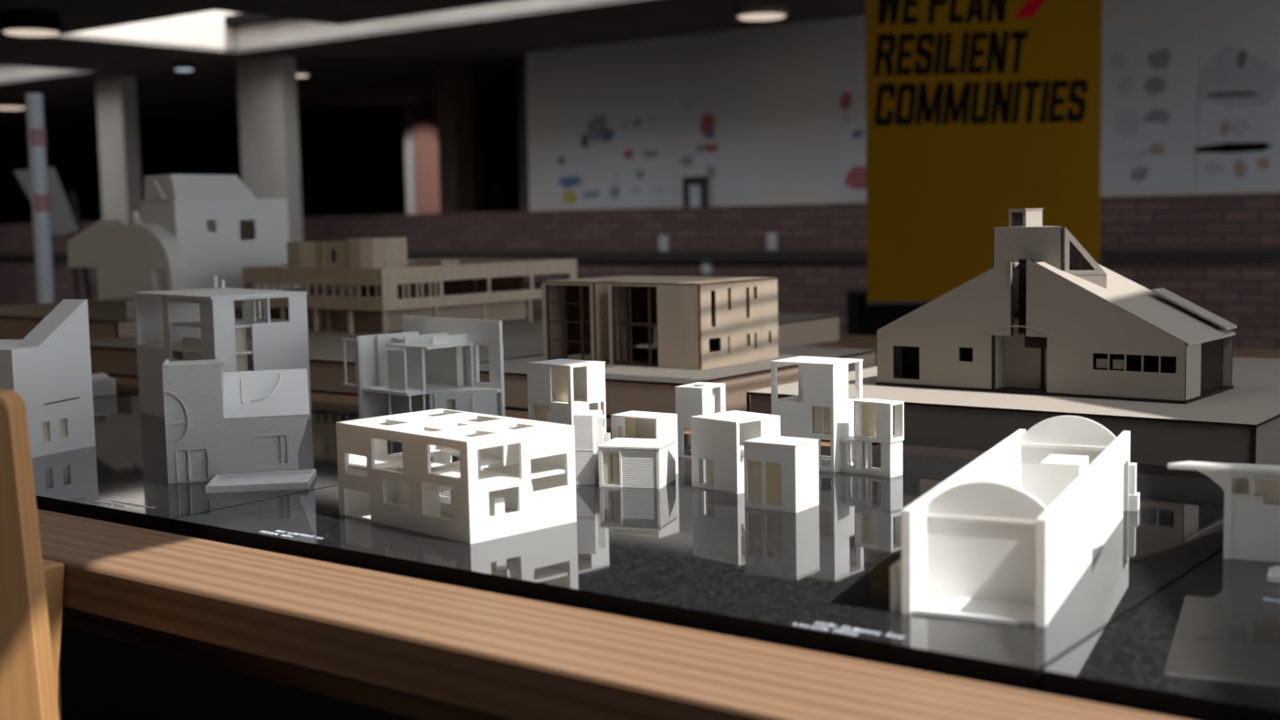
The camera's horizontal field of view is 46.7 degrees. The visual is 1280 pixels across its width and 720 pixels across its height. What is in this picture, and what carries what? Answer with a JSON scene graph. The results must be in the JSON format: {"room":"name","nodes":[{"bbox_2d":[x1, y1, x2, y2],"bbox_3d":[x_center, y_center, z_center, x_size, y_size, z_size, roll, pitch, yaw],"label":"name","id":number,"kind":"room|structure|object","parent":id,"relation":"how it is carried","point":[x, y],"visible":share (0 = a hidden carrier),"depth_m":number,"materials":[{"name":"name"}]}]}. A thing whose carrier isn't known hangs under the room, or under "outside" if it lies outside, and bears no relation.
{"room":"architecture exhibition hall","nodes":[
{"label":"architecture exhibition hall","id":0,"kind":"room"},
{"bbox_2d":[0,148,99,223],"bbox_3d":[-14.888,-1.540,17.794,0.102,2.360,19.200,3,7,37],"label":"window","id":1,"kind":"structure","parent":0,"point":[76,170],"depth_m":24.55,"materials":[{"name":"black glass"}]},
{"bbox_2d":[60,626,417,719],"bbox_3d":[-4.441,0.200,10.074,26.200,0.050,19.200,3,7,37],"label":"floor","id":2,"kind":"structure","parent":0,"point":[102,678],"depth_m":3.35,"materials":[{"name":"carpet"}]},
{"bbox_2d":[0,389,59,719],"bbox_3d":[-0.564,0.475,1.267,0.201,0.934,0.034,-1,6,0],"label":"chair","id":3,"kind":"object","parent":2,"relation":"on","point":[27,682],"visible":1,"depth_m":1.23,"materials":[{"name":"brown wood"}]},
{"bbox_2d":[24,93,54,303],"bbox_3d":[-2.404,-0.273,5.997,0.278,1.590,0.278,-1,6,0],"label":"marker pole","id":4,"kind":"object","parent":2,"relation":"on","point":[37,137],"visible":0.6,"depth_m":5.94,"materials":[{"name":"white painted metal"},{"name":"red paint bands"}]},
{"bbox_2d":[13,167,93,299],"bbox_3d":[-3.132,-0.359,8.153,0.412,1.382,0.312,-1,6,0],"label":"board","id":5,"kind":"object","parent":2,"relation":"on","point":[62,213],"visible":0.38,"depth_m":7.96,"materials":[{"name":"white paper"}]},
{"bbox_2d":[95,75,141,225],"bbox_3d":[-4.582,-1.303,13.130,0.380,2.360,0.150,3,7,37],"label":"column","id":6,"kind":"structure","parent":2,"relation":"on","point":[116,100],"depth_m":12.99,"materials":[{"name":"concrete"}]},
{"bbox_2d":[236,55,305,288],"bbox_3d":[-2.953,-1.219,11.905,0.540,2.360,0.150,3,7,37],"label":"column","id":7,"kind":"structure","parent":2,"relation":"on","point":[267,90],"depth_m":11.74,"materials":[{"name":"concrete"}]},
{"bbox_2d":[469,69,484,212],"bbox_3d":[-1.520,-1.364,13.102,0.200,2.360,0.200,3,7,37],"label":"trim","id":8,"kind":"structure","parent":2,"relation":"on","point":[475,90],"depth_m":13.02,"materials":[{"name":"brown wood"}]},
{"bbox_2d":[515,62,529,211],"bbox_3d":[-0.816,-1.319,12.485,0.470,2.360,0.060,3,7,37],"label":"column","id":9,"kind":"structure","parent":2,"relation":"on","point":[520,68],"depth_m":12.52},
{"bbox_2d":[32,334,1279,719],"bbox_3d":[-0.186,0.416,2.758,5.000,0.750,2.635,3,7,37],"label":"display table","id":10,"kind":"object","parent":2,"relation":"on","point":[677,601],"visible":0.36,"depth_m":1.23,"materials":[{"name":"black stone"}]},
{"bbox_2d":[0,298,95,458],"bbox_3d":[-0.857,0.022,2.017,0.160,0.203,0.135,1,6,25],"label":"model","id":11,"kind":"object","parent":10,"relation":"on","point":[49,368],"visible":0.84,"depth_m":1.99,"materials":[{"name":"white"}]},
{"bbox_2d":[91,373,116,397],"bbox_3d":[-1.016,0.047,2.654,0.130,0.038,0.075,-6,7,-39],"label":"house","id":12,"kind":"object","parent":10,"relation":"on","point":[103,385],"visible":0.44,"depth_m":2.65,"materials":[{"name":"white"}]},
{"bbox_2d":[95,500,155,508],"bbox_3d":[-0.560,0.157,1.612,0.094,0.001,0.017,3,7,37],"label":"label","id":13,"kind":"object","parent":10,"relation":"on","point":[113,501],"visible":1,"depth_m":1.62,"materials":[{"name":"plastic"}]},
{"bbox_2d":[0,288,306,340],"bbox_3d":[-1.204,-0.114,4.169,0.935,0.100,1.225,3,7,37],"label":"base","id":14,"kind":"object","parent":10,"relation":"on","point":[16,322],"visible":0.23,"depth_m":3.66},
{"bbox_2d":[87,297,135,319],"bbox_3d":[-1.211,-0.122,3.497,0.156,0.044,0.106,3,7,37],"label":"block","id":15,"kind":"object","parent":14,"relation":"on","point":[112,308],"visible":0.69,"depth_m":3.45,"materials":[{"name":"brown wood"}]},
{"bbox_2d":[67,174,288,308],"bbox_3d":[-1.184,-0.310,3.886,0.477,0.342,0.416,3,7,40],"label":"model","id":16,"kind":"object","parent":14,"relation":"on","point":[192,229],"visible":0.92,"depth_m":3.76,"materials":[{"name":"white"}]},
{"bbox_2d":[131,276,311,419],"bbox_3d":[-0.662,-0.020,2.337,0.157,0.217,0.287,-6,7,-41],"label":"house","id":17,"kind":"object","parent":10,"relation":"on","point":[193,324],"visible":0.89,"depth_m":2.27,"materials":[{"name":"white"}]},
{"bbox_2d":[161,357,316,493],"bbox_3d":[-0.470,0.073,1.742,0.170,0.140,0.168,-3,6,-14],"label":"house","id":18,"kind":"object","parent":10,"relation":"on","point":[240,431],"visible":1,"depth_m":1.75,"materials":[{"name":"white"}]},
{"bbox_2d":[259,530,323,539],"bbox_3d":[-0.337,0.170,1.437,0.080,0.001,0.017,3,7,37],"label":"label","id":19,"kind":"object","parent":10,"relation":"on","point":[278,530],"visible":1,"depth_m":1.44,"materials":[{"name":"plastic"}]},
{"bbox_2d":[341,315,505,419],"bbox_3d":[-0.315,0.023,2.127,0.228,0.159,0.120,4,8,45],"label":"house","id":20,"kind":"object","parent":10,"relation":"on","point":[433,364],"visible":0.84,"depth_m":2.12,"materials":[{"name":"white"}]},
{"bbox_2d":[335,408,576,544],"bbox_3d":[-0.188,0.112,1.499,0.134,0.096,0.218,-7,8,-44],"label":"model","id":21,"kind":"object","parent":10,"relation":"on","point":[512,476],"visible":1,"depth_m":1.46,"materials":[{"name":"white"}]},
{"bbox_2d":[89,306,841,396],"bbox_3d":[-0.396,-0.043,3.458,1.185,0.062,1.395,3,7,37],"label":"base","id":22,"kind":"object","parent":10,"relation":"on","point":[521,337],"visible":0.06,"depth_m":3.15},
{"bbox_2d":[242,237,576,333],"bbox_3d":[-0.560,-0.199,3.671,0.515,0.214,0.636,3,7,40],"label":"model","id":23,"kind":"object","parent":22,"relation":"on","point":[385,286],"visible":0.92,"depth_m":3.46,"materials":[{"name":"brown wood"}]},
{"bbox_2d":[526,358,606,433],"bbox_3d":[-0.088,0.065,1.808,0.078,0.126,0.060,4,7,42],"label":"tower house","id":24,"kind":"object","parent":10,"relation":"on","point":[558,389],"visible":0.62,"depth_m":1.79,"materials":[{"name":"white"}]},
{"bbox_2d":[573,410,610,485],"bbox_3d":[-0.053,0.099,1.691,0.034,0.079,0.045,0,6,13],"label":"annex","id":25,"kind":"object","parent":10,"relation":"on","point":[588,425],"visible":0.75,"depth_m":1.67,"materials":[{"name":"white"}]},
{"bbox_2d":[597,437,675,489],"bbox_3d":[-0.003,0.116,1.675,0.073,0.047,0.061,1,6,19],"label":"house","id":26,"kind":"object","parent":10,"relation":"on","point":[624,463],"visible":1,"depth_m":1.65,"materials":[{"name":"white"}]},
{"bbox_2d":[610,410,678,473],"bbox_3d":[0.005,0.099,1.738,0.065,0.070,0.042,3,7,35],"label":"house","id":27,"kind":"object","parent":10,"relation":"on","point":[632,424],"visible":0.45,"depth_m":1.74,"materials":[{"name":"white"}]},
{"bbox_2d":[479,344,876,418],"bbox_3d":[0.048,0.029,2.618,0.510,0.062,0.607,3,7,37],"label":"base","id":28,"kind":"object","parent":10,"relation":"on","point":[627,388],"visible":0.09,"depth_m":2.38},
{"bbox_2d":[541,276,778,370],"bbox_3d":[0.034,-0.071,2.602,0.347,0.140,0.228,3,7,39],"label":"model","id":29,"kind":"object","parent":28,"relation":"on","point":[666,322],"visible":0.98,"depth_m":2.53,"materials":[{"name":"brown wood"}]},
{"bbox_2d":[567,353,590,360],"bbox_3d":[-0.092,-0.005,2.605,0.060,0.006,0.038,3,7,39],"label":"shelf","id":30,"kind":"object","parent":29,"relation":"attached to","point":[580,357],"depth_m":2.60,"materials":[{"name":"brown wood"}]},
{"bbox_2d":[635,343,657,348],"bbox_3d":[0.026,-0.024,2.507,0.055,0.004,0.038,3,7,39],"label":"shelf","id":31,"kind":"object","parent":29,"relation":"attached to","point":[646,346],"depth_m":2.50,"materials":[{"name":"brown wood"}]},
{"bbox_2d":[653,327,657,346],"bbox_3d":[0.027,-0.039,2.481,0.006,0.032,0.006,3,7,39],"label":"shelf","id":32,"kind":"object","parent":29,"relation":"attached to","point":[655,328],"depth_m":2.48,"materials":[{"name":"brown wood"}]},
{"bbox_2d":[675,382,725,458],"bbox_3d":[0.077,0.075,1.866,0.039,0.088,0.056,2,7,34],"label":"house","id":33,"kind":"object","parent":10,"relation":"on","point":[698,399],"visible":0.66,"depth_m":1.85,"materials":[{"name":"white"}]},
{"bbox_2d":[690,410,780,494],"bbox_3d":[0.108,0.101,1.643,0.069,0.078,0.076,-6,7,-41],"label":"house","id":34,"kind":"object","parent":10,"relation":"on","point":[718,439],"visible":0.81,"depth_m":1.62,"materials":[{"name":"white"}]},
{"bbox_2d":[743,435,819,513],"bbox_3d":[0.145,0.117,1.526,0.061,0.069,0.049,3,7,35],"label":"house","id":35,"kind":"object","parent":10,"relation":"on","point":[781,474],"visible":1,"depth_m":1.51,"materials":[{"name":"white"}]},
{"bbox_2d":[769,356,863,473],"bbox_3d":[0.210,0.063,1.762,0.087,0.127,0.068,3,7,38],"label":"tower house","id":36,"kind":"object","parent":10,"relation":"on","point":[822,409],"visible":0.73,"depth_m":1.73,"materials":[{"name":"white"}]},
{"bbox_2d":[792,622,905,639],"bbox_3d":[0.150,0.195,1.068,0.084,0.001,0.017,3,7,37],"label":"label","id":37,"kind":"object","parent":10,"relation":"on","point":[855,629],"visible":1,"depth_m":1.07,"materials":[{"name":"plastic"}]},
{"bbox_2d":[839,398,904,478],"bbox_3d":[0.265,0.088,1.707,0.074,0.085,0.027,4,8,44],"label":"house","id":38,"kind":"object","parent":10,"relation":"on","point":[873,419],"visible":1,"depth_m":1.69,"materials":[{"name":"white"}]},
{"bbox_2d":[746,357,1279,479],"bbox_3d":[0.635,0.060,2.166,0.700,0.062,0.864,3,7,37],"label":"base","id":39,"kind":"object","parent":10,"relation":"on","point":[1241,424],"visible":0.36,"depth_m":1.88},
{"bbox_2d":[875,208,1237,404],"bbox_3d":[0.575,-0.087,2.075,0.448,0.250,0.196,3,7,39],"label":"house","id":40,"kind":"object","parent":39,"relation":"on","point":[1038,322],"visible":1,"depth_m":2.01,"materials":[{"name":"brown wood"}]},
{"bbox_2d":[890,416,1140,628],"bbox_3d":[0.342,0.121,1.294,0.124,0.096,0.466,1,6,25],"label":"model","id":41,"kind":"object","parent":10,"relation":"on","point":[1007,538],"visible":1,"depth_m":1.14,"materials":[{"name":"white"}]},
{"bbox_2d":[1167,460,1279,563],"bbox_3d":[0.587,0.125,1.241,0.260,0.089,0.165,1,6,26],"label":"house","id":42,"kind":"object","parent":10,"relation":"on","point":[1252,492],"visible":1,"depth_m":1.25,"materials":[{"name":"white"}]},
{"bbox_2d":[1263,597,1279,602],"bbox_3d":[0.509,0.183,1.113,0.074,0.001,0.017,3,7,37],"label":"label","id":43,"kind":"object","parent":10,"relation":"on","point":[1265,598],"visible":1,"depth_m":1.13,"materials":[{"name":"plastic"}]},
{"bbox_2d":[1267,565,1279,583],"bbox_3d":[0.550,0.173,1.172,0.100,0.008,0.030,1,6,26],"label":"canopy","id":44,"kind":"object","parent":10,"relation":"on","point":[1274,573],"visible":1,"depth_m":1.18,"materials":[{"name":"white plastic"}]},
{"bbox_2d":[846,289,926,335],"bbox_3d":[1.630,-0.028,7.503,1.100,0.648,0.465,-1,6,0],"label":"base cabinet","id":45,"kind":"object","parent":2,"relation":"on","point":[862,318],"visible":0.17,"depth_m":7.25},
{"bbox_2d":[205,469,316,493],"bbox_3d":[-0.439,0.140,1.723,0.115,0.008,0.092,-2,6,-7],"label":"slab","id":46,"kind":"object","parent":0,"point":[220,480],"depth_m":1.73,"materials":[{"name":"white"}]},
{"bbox_2d":[96,118,520,219],"bbox_3d":[1.208,-1.847,17.530,26.100,2.360,0.200,3,7,37],"label":"window","id":47,"kind":"structure","parent":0,"point":[357,173],"depth_m":21.38,"materials":[{"name":"black glass"}]},
{"bbox_2d":[0,0,865,150],"bbox_3d":[-4.491,-2.189,9.843,26.200,0.030,19.200,3,7,37],"label":"ceiling","id":48,"kind":"structure","parent":0,"point":[366,80],"depth_m":11.42,"materials":[{"name":"paint"}]},
{"bbox_2d":[0,102,25,109],"bbox_3d":[-6.558,-2.638,15.390,0.388,0.054,0.388,3,7,37],"label":"ceiling lamp","id":49,"kind":"object","parent":48,"relation":"attached to","point":[3,105],"visible":0.88,"depth_m":15.27,"materials":[{"name":"white plastic"}]},
{"bbox_2d":[0,106,25,109],"bbox_3d":[-6.558,-2.616,15.392,0.338,0.010,0.338,3,7,37],"label":"diffuser","id":50,"kind":"object","parent":49,"relation":"attached to","point":[1,108],"depth_m":15.36,"materials":[{"name":"white plastic"}]},
{"bbox_2d":[0,9,63,36],"bbox_3d":[-3.704,-2.046,9.011,0.366,0.124,0.366,3,7,37],"label":"ceiling lamp","id":51,"kind":"object","parent":48,"relation":"attached to","point":[13,22],"visible":1,"depth_m":8.88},
{"bbox_2d":[2,29,59,36],"bbox_3d":[-3.702,-1.989,9.017,0.318,0.010,0.318,3,7,37],"label":"diffuser","id":52,"kind":"object","parent":51,"relation":"attached to","point":[13,32],"depth_m":8.97,"materials":[{"name":"white plastic"}]},
{"bbox_2d":[0,64,74,80],"bbox_3d":[-6.625,-2.752,13.003,4.150,0.569,1.750,3,7,37],"label":"skylight","id":53,"kind":"object","parent":48,"relation":"attached to","point":[6,72],"depth_m":13.12,"materials":[{"name":"concrete"}]},
{"bbox_2d":[173,63,194,71],"bbox_3d":[-3.686,-2.369,11.984,0.160,0.054,0.160,3,7,37],"label":"ceiling lamp","id":54,"kind":"object","parent":48,"relation":"attached to","point":[178,67],"visible":1,"depth_m":11.93,"materials":[{"name":"grey metal"}]},
{"bbox_2d":[175,68,192,71],"bbox_3d":[-3.685,-2.347,11.986,0.139,0.010,0.139,3,7,37],"label":"diffuser","id":55,"kind":"object","parent":54,"relation":"attached to","point":[177,69],"depth_m":11.94,"materials":[{"name":"white plastic"}]},
{"bbox_2d":[296,68,309,77],"bbox_3d":[-2.927,-2.450,12.660,0.217,0.054,0.217,3,7,37],"label":"ceiling lamp","id":56,"kind":"object","parent":48,"relation":"attached to","point":[300,72],"visible":0.54,"depth_m":12.59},
{"bbox_2d":[296,74,309,77],"bbox_3d":[-2.926,-2.428,12.662,0.189,0.010,0.189,3,7,37],"label":"diffuser","id":57,"kind":"object","parent":56,"relation":"attached to","point":[297,75],"depth_m":12.63,"materials":[{"name":"white plastic"}]},
{"bbox_2d":[69,0,605,49],"bbox_3d":[-1.366,-2.479,9.050,5.680,0.569,1.750,3,7,37],"label":"skylight","id":58,"kind":"object","parent":48,"relation":"attached to","point":[208,28],"depth_m":10.80,"materials":[{"name":"concrete"}]},
{"bbox_2d":[224,13,287,26],"bbox_3d":[-1.364,-2.398,9.057,5.480,0.070,1.550,3,7,37],"label":"trim","id":59,"kind":"structure","parent":58,"relation":"attached to","point":[240,19],"depth_m":11.10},
{"bbox_2d":[734,5,789,21],"bbox_3d":[0.780,-2.221,9.499,0.354,0.054,0.354,3,7,37],"label":"ceiling lamp","id":60,"kind":"object","parent":48,"relation":"attached to","point":[757,13],"visible":1,"depth_m":9.38,"materials":[{"name":"metal"}]},
{"bbox_2d":[737,12,785,21],"bbox_3d":[0.780,-2.199,9.502,0.308,0.010,0.308,3,7,37],"label":"diffuser","id":61,"kind":"object","parent":60,"relation":"attached to","point":[751,16],"depth_m":9.44,"materials":[{"name":"white plastic"}]},
{"bbox_2d":[0,192,1279,350],"bbox_3d":[-2.268,-0.712,12.985,26.100,1.115,0.200,3,7,37],"label":"brick wall","id":62,"kind":"structure","parent":0,"point":[1246,294],"depth_m":10.40,"materials":[{"name":"red brick"}]},
{"bbox_2d":[403,106,417,213],"bbox_3d":[-2.567,-1.706,16.974,0.150,2.340,0.150,3,7,37],"label":"pier","id":63,"kind":"object","parent":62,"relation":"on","point":[409,131],"visible":0.43,"depth_m":16.86,"materials":[{"name":"white paint"}]},
{"bbox_2d":[414,104,440,213],"bbox_3d":[-2.258,-1.687,16.711,0.400,2.340,0.300,3,7,37],"label":"brick pier","id":64,"kind":"object","parent":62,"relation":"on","point":[425,116],"visible":0.36,"depth_m":16.55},
{"bbox_2d":[435,59,474,213],"bbox_3d":[-1.533,-1.847,12.302,0.200,1.245,0.200,3,7,37],"label":"column","id":65,"kind":"structure","parent":62,"relation":"on","point":[453,77],"depth_m":12.23,"materials":[{"name":"brown wood"}]},
{"bbox_2d":[0,248,1279,261],"bbox_3d":[-2.345,-0.902,12.869,26.100,0.070,0.051,3,7,37],"label":"trim","id":66,"kind":"structure","parent":62,"relation":"attached to","point":[1105,255],"depth_m":10.48,"materials":[{"name":"grey metal"}]},
{"bbox_2d":[659,235,668,251],"bbox_3d":[0.177,-0.863,10.980,0.080,0.120,0.014,3,7,37],"label":"wall outlet","id":67,"kind":"object","parent":62,"relation":"attached to","point":[663,240],"visible":1,"depth_m":10.97,"materials":[{"name":"white plastic"}]},
{"bbox_2d":[682,176,707,207],"bbox_3d":[0.401,-1.225,10.786,0.200,0.220,0.030,3,7,37],"label":"picture frame","id":68,"kind":"object","parent":62,"relation":"on","point":[695,188],"visible":1,"depth_m":10.79,"materials":[{"name":"grey metal"}]},
{"bbox_2d":[701,260,711,274],"bbox_3d":[0.484,-0.688,10.768,0.080,0.120,0.014,3,7,37],"label":"wall outlet","id":69,"kind":"object","parent":62,"relation":"attached to","point":[706,264],"visible":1,"depth_m":10.76,"materials":[{"name":"white plastic"}]},
{"bbox_2d":[767,233,777,250],"bbox_3d":[0.928,-0.834,10.415,0.080,0.120,0.015,3,7,37],"label":"wall outlet","id":70,"kind":"object","parent":62,"relation":"attached to","point":[772,238],"visible":1,"depth_m":10.41,"materials":[{"name":"white plastic"}]},
{"bbox_2d":[525,0,1279,211],"bbox_3d":[1.398,-1.694,10.098,5.660,1.245,0.101,3,7,37],"label":"wall","id":71,"kind":"structure","parent":0,"point":[792,62],"depth_m":10.36,"materials":[{"name":"white paint"}]},
{"bbox_2d":[554,79,676,207],"bbox_3d":[-0.198,-1.626,11.245,1.140,0.915,0.008,3,7,37],"label":"drawing sheet","id":72,"kind":"object","parent":71,"relation":"attached to","point":[615,144],"visible":1,"depth_m":11.23,"materials":[{"name":"white paper"}]},
{"bbox_2d":[678,72,758,200],"bbox_3d":[0.561,-1.605,10.674,0.680,0.880,0.008,3,7,37],"label":"drawing sheet","id":73,"kind":"object","parent":71,"relation":"attached to","point":[718,114],"visible":1,"depth_m":10.65,"materials":[{"name":"white paper"}]},
{"bbox_2d":[832,57,866,201],"bbox_3d":[1.440,-1.554,10.013,0.320,0.950,0.008,3,7,37],"label":"drawing sheet","id":74,"kind":"object","parent":71,"relation":"attached to","point":[848,76],"visible":0.91,"depth_m":10.03,"materials":[{"name":"white paper"}]},
{"bbox_2d":[1100,21,1195,191],"bbox_3d":[3.014,-1.497,8.827,0.565,0.960,0.009,3,7,37],"label":"drawing sheet","id":75,"kind":"object","parent":71,"relation":"attached to","point":[1148,73],"visible":0.98,"depth_m":8.81,"materials":[{"name":"white paper"}]},
{"bbox_2d":[1194,21,1279,188],"bbox_3d":[3.441,-1.455,8.508,0.495,0.920,0.008,3,7,37],"label":"drawing sheet","id":76,"kind":"object","parent":71,"relation":"attached to","point":[1239,73],"visible":1,"depth_m":8.51,"materials":[{"name":"white paper"}]},
{"bbox_2d":[865,0,1102,304],"bbox_3d":[1.613,-0.813,6.982,1.118,2.310,0.350,-1,6,0],"label":"banner","id":77,"kind":"object","parent":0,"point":[977,111],"visible":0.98,"depth_m":6.93,"materials":[{"name":"fabric"}]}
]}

